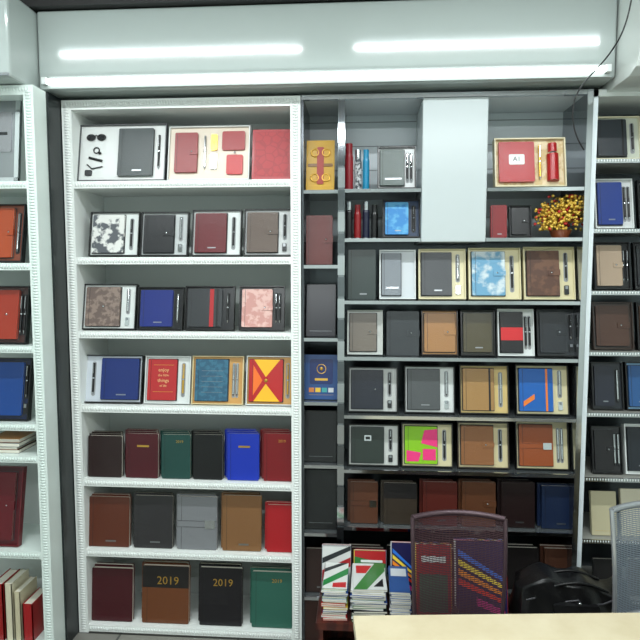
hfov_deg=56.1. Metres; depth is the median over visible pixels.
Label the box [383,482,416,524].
notebook
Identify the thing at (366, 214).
flask
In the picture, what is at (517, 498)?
notebook
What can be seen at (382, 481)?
notebook
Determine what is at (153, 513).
notebook
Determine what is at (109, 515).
notebook
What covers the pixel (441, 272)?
gift
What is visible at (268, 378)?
gift
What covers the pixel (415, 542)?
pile
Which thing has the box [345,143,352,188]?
flask
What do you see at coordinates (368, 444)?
gift
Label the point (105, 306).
gift
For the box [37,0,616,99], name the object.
fascia
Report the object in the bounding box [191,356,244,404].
gift
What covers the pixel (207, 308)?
gift
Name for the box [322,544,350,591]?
pile
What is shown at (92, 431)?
notebook
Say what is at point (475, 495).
notebook
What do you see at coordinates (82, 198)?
bookcase
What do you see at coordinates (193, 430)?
notebook
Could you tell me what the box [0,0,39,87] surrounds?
fascia
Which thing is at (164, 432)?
notebook
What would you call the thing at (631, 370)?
gift
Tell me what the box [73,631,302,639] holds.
floor
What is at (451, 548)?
notebook
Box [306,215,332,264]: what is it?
notebook
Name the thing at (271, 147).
gift box
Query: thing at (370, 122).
display shelf
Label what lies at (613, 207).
gift
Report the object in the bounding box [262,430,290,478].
notebook
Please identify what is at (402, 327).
notebook
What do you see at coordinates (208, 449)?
notebook
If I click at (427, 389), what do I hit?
gift
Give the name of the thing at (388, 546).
notebook
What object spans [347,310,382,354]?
gift
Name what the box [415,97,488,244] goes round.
panel
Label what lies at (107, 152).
gift
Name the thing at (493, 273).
gift
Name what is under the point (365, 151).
flask
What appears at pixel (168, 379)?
gift
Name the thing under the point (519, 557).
notebook
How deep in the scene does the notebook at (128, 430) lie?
3.02 m
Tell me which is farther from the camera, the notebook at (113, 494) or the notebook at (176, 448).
the notebook at (113, 494)
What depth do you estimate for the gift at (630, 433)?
2.83 m
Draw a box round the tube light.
[41,64,611,85]
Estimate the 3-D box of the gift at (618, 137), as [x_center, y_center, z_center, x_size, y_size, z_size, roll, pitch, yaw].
[1.347,-0.824,2.735,0.203,0.204,0.082,0,5,4]
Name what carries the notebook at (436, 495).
in the display shelf at (370, 122)
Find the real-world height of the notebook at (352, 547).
0.176 m
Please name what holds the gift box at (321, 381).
in the display shelf at (370, 122)
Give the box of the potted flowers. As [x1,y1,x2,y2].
[534,194,581,237]
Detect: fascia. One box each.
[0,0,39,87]
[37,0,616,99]
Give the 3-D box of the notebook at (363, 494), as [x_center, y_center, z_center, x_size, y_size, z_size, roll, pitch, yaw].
[0.215,0.890,2.936,0.133,0.200,0.042,0,5,4]
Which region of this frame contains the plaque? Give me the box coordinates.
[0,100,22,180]
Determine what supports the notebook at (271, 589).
in the bookcase at (82, 198)
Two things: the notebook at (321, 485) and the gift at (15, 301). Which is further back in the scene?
the notebook at (321, 485)
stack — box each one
[0,431,36,452]
[321,562,348,620]
[350,563,386,621]
[387,566,411,614]
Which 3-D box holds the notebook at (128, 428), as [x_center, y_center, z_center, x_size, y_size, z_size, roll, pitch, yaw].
[-0.905,0.665,3.069,0.165,0.224,0.078,0,5,5]
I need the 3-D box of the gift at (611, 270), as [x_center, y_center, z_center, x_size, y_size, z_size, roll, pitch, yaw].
[1.347,-0.250,2.782,0.162,0.224,0.081,0,5,4]
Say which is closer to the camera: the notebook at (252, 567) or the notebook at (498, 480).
the notebook at (498, 480)
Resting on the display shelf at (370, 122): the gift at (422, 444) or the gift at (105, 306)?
the gift at (422, 444)
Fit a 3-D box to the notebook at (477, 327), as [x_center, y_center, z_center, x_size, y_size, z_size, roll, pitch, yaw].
[0.746,0.061,2.850,0.159,0.218,0.081,0,5,4]
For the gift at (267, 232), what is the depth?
2.86 m
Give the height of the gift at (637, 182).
0.227 m
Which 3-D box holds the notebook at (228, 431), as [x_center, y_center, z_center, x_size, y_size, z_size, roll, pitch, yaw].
[-0.388,0.668,2.986,0.156,0.232,0.044,0,5,4]
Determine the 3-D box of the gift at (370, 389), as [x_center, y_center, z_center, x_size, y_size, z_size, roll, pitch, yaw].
[0.256,0.336,2.907,0.236,0.217,0.081,0,5,4]
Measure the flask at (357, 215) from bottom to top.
0.162 m
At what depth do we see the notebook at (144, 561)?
3.08 m
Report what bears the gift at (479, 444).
on the display shelf at (370, 122)
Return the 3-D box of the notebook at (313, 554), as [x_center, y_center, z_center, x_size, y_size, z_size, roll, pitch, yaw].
[-0.002,1.238,2.994,0.131,0.215,0.072,0,5,4]
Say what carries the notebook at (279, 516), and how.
in the bookcase at (82, 198)
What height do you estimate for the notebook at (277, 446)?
0.234 m
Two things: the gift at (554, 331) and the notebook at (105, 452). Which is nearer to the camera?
the gift at (554, 331)
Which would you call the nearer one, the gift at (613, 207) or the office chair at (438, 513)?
the office chair at (438, 513)
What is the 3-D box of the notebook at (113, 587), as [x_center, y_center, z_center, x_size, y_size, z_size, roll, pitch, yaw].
[-1.057,1.398,3.068,0.212,0.269,0.054,0,5,4]
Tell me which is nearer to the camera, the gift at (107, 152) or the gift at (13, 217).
the gift at (13, 217)
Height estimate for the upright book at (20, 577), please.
0.280 m
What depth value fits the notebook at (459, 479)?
2.92 m
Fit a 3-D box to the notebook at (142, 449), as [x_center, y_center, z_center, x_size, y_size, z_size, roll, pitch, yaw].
[-0.883,0.674,2.991,0.165,0.221,0.044,0,5,5]
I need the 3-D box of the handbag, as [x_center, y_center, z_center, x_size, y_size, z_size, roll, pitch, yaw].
[1.040,1.134,2.495,0.500,0.190,0.239,0,5,4]
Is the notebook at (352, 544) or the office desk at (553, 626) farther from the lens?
the notebook at (352, 544)
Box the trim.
[20,0,396,12]
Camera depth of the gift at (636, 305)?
2.79 m
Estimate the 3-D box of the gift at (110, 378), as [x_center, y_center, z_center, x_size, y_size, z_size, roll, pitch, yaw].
[-1.025,0.293,2.988,0.297,0.237,0.081,0,5,4]
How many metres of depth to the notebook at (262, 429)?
3.00 m
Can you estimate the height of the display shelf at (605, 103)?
2.617 m
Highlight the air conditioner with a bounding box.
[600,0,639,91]
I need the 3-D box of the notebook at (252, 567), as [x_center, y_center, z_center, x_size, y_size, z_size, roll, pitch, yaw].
[-0.250,1.394,3.056,0.204,0.279,0.080,0,5,4]
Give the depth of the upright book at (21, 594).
2.86 m
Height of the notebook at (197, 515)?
0.262 m
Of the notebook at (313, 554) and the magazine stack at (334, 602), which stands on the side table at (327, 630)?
the magazine stack at (334, 602)
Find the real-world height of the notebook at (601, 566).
0.171 m
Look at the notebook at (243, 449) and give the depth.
2.94 m
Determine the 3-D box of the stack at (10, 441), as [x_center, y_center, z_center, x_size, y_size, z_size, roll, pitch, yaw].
[-1.466,0.577,2.884,0.164,0.066,0.211,0,5,4]
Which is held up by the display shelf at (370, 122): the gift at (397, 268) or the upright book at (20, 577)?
the gift at (397, 268)
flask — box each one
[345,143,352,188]
[346,202,352,237]
[354,149,361,188]
[354,205,360,237]
[362,202,369,237]
[363,149,368,188]
[371,205,377,237]
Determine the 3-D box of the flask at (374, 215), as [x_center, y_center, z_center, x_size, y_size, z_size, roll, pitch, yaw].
[0.259,-0.465,2.850,0.033,0.162,0.033,0,5,4]
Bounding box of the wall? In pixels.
[46,92,78,639]
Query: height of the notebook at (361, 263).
0.238 m
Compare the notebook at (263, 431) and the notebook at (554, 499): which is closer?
the notebook at (554, 499)
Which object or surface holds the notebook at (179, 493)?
in the bookcase at (82, 198)
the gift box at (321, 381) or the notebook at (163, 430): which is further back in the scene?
the notebook at (163, 430)
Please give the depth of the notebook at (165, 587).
3.04 m
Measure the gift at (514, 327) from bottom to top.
0.223 m
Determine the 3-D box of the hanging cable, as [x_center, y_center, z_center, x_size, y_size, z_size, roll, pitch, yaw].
[1.137,-0.975,2.414,0.054,0.542,0.237,-3,5,-31]
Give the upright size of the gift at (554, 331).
0.224 m
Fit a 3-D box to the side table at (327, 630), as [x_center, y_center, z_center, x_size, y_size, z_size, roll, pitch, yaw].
[0.417,1.422,2.663,0.845,0.370,0.400,0,5,4]
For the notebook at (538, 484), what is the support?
in the display shelf at (370, 122)
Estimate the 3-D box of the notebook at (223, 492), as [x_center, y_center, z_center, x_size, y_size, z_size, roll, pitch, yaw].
[-0.398,1.004,3.028,0.193,0.276,0.076,0,5,4]
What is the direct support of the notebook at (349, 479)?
in the display shelf at (370, 122)
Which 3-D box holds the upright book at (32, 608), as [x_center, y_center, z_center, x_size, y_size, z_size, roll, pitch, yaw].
[-1.383,1.432,2.925,0.049,0.185,0.150,0,5,4]
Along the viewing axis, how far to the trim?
2.63 m
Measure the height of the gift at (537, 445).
0.229 m
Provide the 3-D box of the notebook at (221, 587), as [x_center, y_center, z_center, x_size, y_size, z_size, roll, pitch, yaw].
[-0.498,1.391,3.029,0.216,0.289,0.057,0,5,4]
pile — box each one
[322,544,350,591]
[354,549,385,576]
[391,541,411,593]
[415,542,451,614]
[454,538,507,613]
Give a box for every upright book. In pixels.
[0,568,19,639]
[4,568,28,639]
[14,576,36,639]
[22,587,43,639]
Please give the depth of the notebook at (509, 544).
2.94 m
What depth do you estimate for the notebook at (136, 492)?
3.04 m
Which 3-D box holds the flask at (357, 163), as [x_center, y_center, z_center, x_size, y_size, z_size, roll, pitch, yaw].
[0.180,-0.706,2.836,0.034,0.193,0.034,0,5,4]
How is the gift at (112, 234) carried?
in the bookcase at (82, 198)
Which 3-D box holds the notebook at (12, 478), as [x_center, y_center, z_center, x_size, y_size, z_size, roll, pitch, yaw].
[-1.513,0.885,2.866,0.193,0.366,0.102,0,5,4]
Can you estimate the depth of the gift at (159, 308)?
2.92 m
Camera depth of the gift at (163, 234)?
2.89 m
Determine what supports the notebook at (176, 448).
in the bookcase at (82, 198)
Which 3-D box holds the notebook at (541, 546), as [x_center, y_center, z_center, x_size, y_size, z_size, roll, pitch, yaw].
[1.143,1.196,2.938,0.142,0.203,0.074,0,5,4]
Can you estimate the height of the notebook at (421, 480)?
0.211 m
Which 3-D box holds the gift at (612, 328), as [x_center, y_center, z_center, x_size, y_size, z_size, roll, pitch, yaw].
[1.363,0.027,2.804,0.181,0.224,0.081,0,5,4]
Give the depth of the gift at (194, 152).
2.85 m
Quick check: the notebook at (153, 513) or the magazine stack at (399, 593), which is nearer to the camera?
the magazine stack at (399, 593)
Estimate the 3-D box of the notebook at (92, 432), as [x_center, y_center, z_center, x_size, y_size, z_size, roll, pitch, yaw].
[-1.083,0.676,3.035,0.172,0.209,0.042,0,5,4]
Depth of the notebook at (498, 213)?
2.77 m
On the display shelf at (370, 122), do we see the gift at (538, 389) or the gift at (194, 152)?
the gift at (538, 389)
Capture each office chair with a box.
[410,510,507,614]
[609,501,639,612]
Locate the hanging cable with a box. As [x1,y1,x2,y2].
[572,0,631,149]
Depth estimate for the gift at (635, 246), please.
2.76 m
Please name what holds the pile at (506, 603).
on the side table at (327, 630)
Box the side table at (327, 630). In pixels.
[316,577,509,639]
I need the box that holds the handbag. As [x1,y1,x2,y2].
[508,562,632,613]
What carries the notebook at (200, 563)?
in the bookcase at (82, 198)
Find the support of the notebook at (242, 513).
in the bookcase at (82, 198)
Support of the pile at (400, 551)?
on the side table at (327, 630)
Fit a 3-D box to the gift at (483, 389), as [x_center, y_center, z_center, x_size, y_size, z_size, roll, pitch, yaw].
[0.782,0.331,2.870,0.230,0.233,0.081,0,5,4]
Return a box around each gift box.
[252,129,289,178]
[305,355,337,399]
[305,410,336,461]
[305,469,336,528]
[306,140,334,189]
[589,490,615,535]
[618,488,639,535]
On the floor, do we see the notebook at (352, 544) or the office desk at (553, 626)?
the office desk at (553, 626)
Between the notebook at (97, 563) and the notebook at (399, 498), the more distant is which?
the notebook at (97, 563)
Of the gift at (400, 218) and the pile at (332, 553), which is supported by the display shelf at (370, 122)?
the gift at (400, 218)
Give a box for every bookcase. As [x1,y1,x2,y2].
[0,85,65,639]
[61,96,302,639]
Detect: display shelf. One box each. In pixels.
[301,89,593,639]
[577,89,639,608]
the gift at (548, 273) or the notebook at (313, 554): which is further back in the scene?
the notebook at (313, 554)
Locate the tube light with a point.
(607, 68)
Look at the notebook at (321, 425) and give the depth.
2.93 m
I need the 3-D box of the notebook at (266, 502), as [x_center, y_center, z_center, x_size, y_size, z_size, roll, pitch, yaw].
[-0.205,1.025,3.017,0.136,0.235,0.076,0,5,4]
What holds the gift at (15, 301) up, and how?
in the bookcase at (40, 551)
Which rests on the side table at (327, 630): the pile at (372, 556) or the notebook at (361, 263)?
the pile at (372, 556)
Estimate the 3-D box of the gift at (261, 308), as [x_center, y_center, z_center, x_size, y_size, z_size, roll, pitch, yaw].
[-0.280,-0.056,2.908,0.220,0.218,0.081,0,5,4]
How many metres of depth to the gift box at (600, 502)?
2.86 m
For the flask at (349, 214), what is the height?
0.176 m
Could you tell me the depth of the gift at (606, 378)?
2.81 m
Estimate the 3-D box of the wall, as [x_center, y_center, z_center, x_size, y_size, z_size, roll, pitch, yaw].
[-1.215,0.260,3.044,0.009,2.623,0.471,0,5,4]
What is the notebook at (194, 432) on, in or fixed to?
in the bookcase at (82, 198)
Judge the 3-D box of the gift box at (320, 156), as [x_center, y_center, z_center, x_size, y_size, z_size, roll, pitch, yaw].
[0.003,-0.727,2.837,0.133,0.242,0.081,0,5,4]
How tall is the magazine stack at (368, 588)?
0.146 m
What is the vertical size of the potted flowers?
0.198 m
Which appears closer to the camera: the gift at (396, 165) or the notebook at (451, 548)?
the gift at (396, 165)
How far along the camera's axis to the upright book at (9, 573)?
2.86 m
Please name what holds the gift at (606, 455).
on the display shelf at (605, 103)
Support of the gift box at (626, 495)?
in the display shelf at (605, 103)
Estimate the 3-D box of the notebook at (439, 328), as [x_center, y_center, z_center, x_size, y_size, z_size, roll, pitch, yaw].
[0.569,0.061,2.863,0.170,0.217,0.081,0,5,4]
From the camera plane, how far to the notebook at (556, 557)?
2.89 m
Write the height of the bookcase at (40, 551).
2.623 m
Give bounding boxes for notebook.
[88,434,123,476]
[89,495,130,546]
[90,432,123,434]
[92,431,122,432]
[92,493,130,495]
[92,565,134,621]
[95,562,134,566]
[125,428,158,433]
[125,430,158,474]
[126,432,159,477]
[133,491,172,543]
[134,494,173,548]
[142,560,189,580]
[142,563,190,623]
[160,429,189,473]
[161,431,190,475]
[162,433,191,478]
[176,492,216,545]
[177,495,217,549]
[191,429,220,433]
[192,431,222,476]
[193,433,223,479]
[198,562,241,619]
[199,565,242,625]
[221,491,259,546]
[222,494,261,550]
[224,428,255,475]
[226,430,257,477]
[227,432,259,480]
[250,566,290,622]
[252,569,291,628]
[260,428,289,476]
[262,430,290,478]
[264,432,291,481]
[265,501,291,548]
[267,503,291,552]
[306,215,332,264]
[306,284,335,336]
[306,547,321,591]
[347,478,374,519]
[348,250,375,299]
[349,543,380,546]
[350,481,377,522]
[351,546,383,571]
[380,479,412,520]
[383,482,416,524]
[386,311,419,355]
[386,544,390,576]
[419,478,452,521]
[422,480,456,525]
[451,548,453,577]
[458,478,490,523]
[461,480,495,526]
[490,205,506,237]
[496,478,529,524]
[500,480,534,527]
[507,546,538,588]
[508,543,533,545]
[536,482,566,525]
[539,544,564,562]
[540,485,568,528]
[543,547,566,567]
[592,557,621,578]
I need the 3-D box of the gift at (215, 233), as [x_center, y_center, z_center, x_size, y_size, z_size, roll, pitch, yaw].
[-0.494,-0.417,2.893,0.240,0.227,0.081,0,5,4]
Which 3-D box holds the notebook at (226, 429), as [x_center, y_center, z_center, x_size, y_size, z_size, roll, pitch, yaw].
[-0.399,0.663,3.034,0.156,0.234,0.078,0,5,4]
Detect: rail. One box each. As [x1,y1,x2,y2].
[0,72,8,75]
[42,63,611,89]
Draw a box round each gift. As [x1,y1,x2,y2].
[0,204,27,262]
[0,286,30,343]
[0,358,33,420]
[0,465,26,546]
[77,123,168,180]
[82,284,138,329]
[84,355,144,402]
[88,212,141,256]
[137,287,185,329]
[140,212,190,256]
[144,356,192,403]
[167,125,250,179]
[184,286,235,330]
[191,210,242,256]
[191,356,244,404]
[238,286,285,330]
[243,209,290,256]
[245,356,290,405]
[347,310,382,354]
[348,367,397,412]
[348,424,398,466]
[377,146,415,188]
[379,250,415,299]
[382,199,419,237]
[401,423,452,467]
[404,366,454,413]
[418,249,465,299]
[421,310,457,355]
[456,421,509,468]
[458,365,508,413]
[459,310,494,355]
[467,248,521,299]
[496,309,534,355]
[508,205,531,237]
[514,365,569,414]
[514,422,569,469]
[521,247,575,300]
[535,309,574,356]
[589,362,623,409]
[589,426,622,473]
[590,302,634,349]
[592,242,630,289]
[594,179,633,228]
[596,116,639,158]
[621,423,639,473]
[622,362,639,409]
[630,242,639,289]
[633,302,639,349]
[634,180,639,228]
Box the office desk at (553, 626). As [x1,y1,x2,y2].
[353,613,639,639]
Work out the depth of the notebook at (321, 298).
2.88 m
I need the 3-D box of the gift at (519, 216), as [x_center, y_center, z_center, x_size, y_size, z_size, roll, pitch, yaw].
[0.928,-0.456,2.795,0.101,0.152,0.081,0,5,4]
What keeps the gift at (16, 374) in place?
in the bookcase at (40, 551)
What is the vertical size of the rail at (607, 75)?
0.055 m

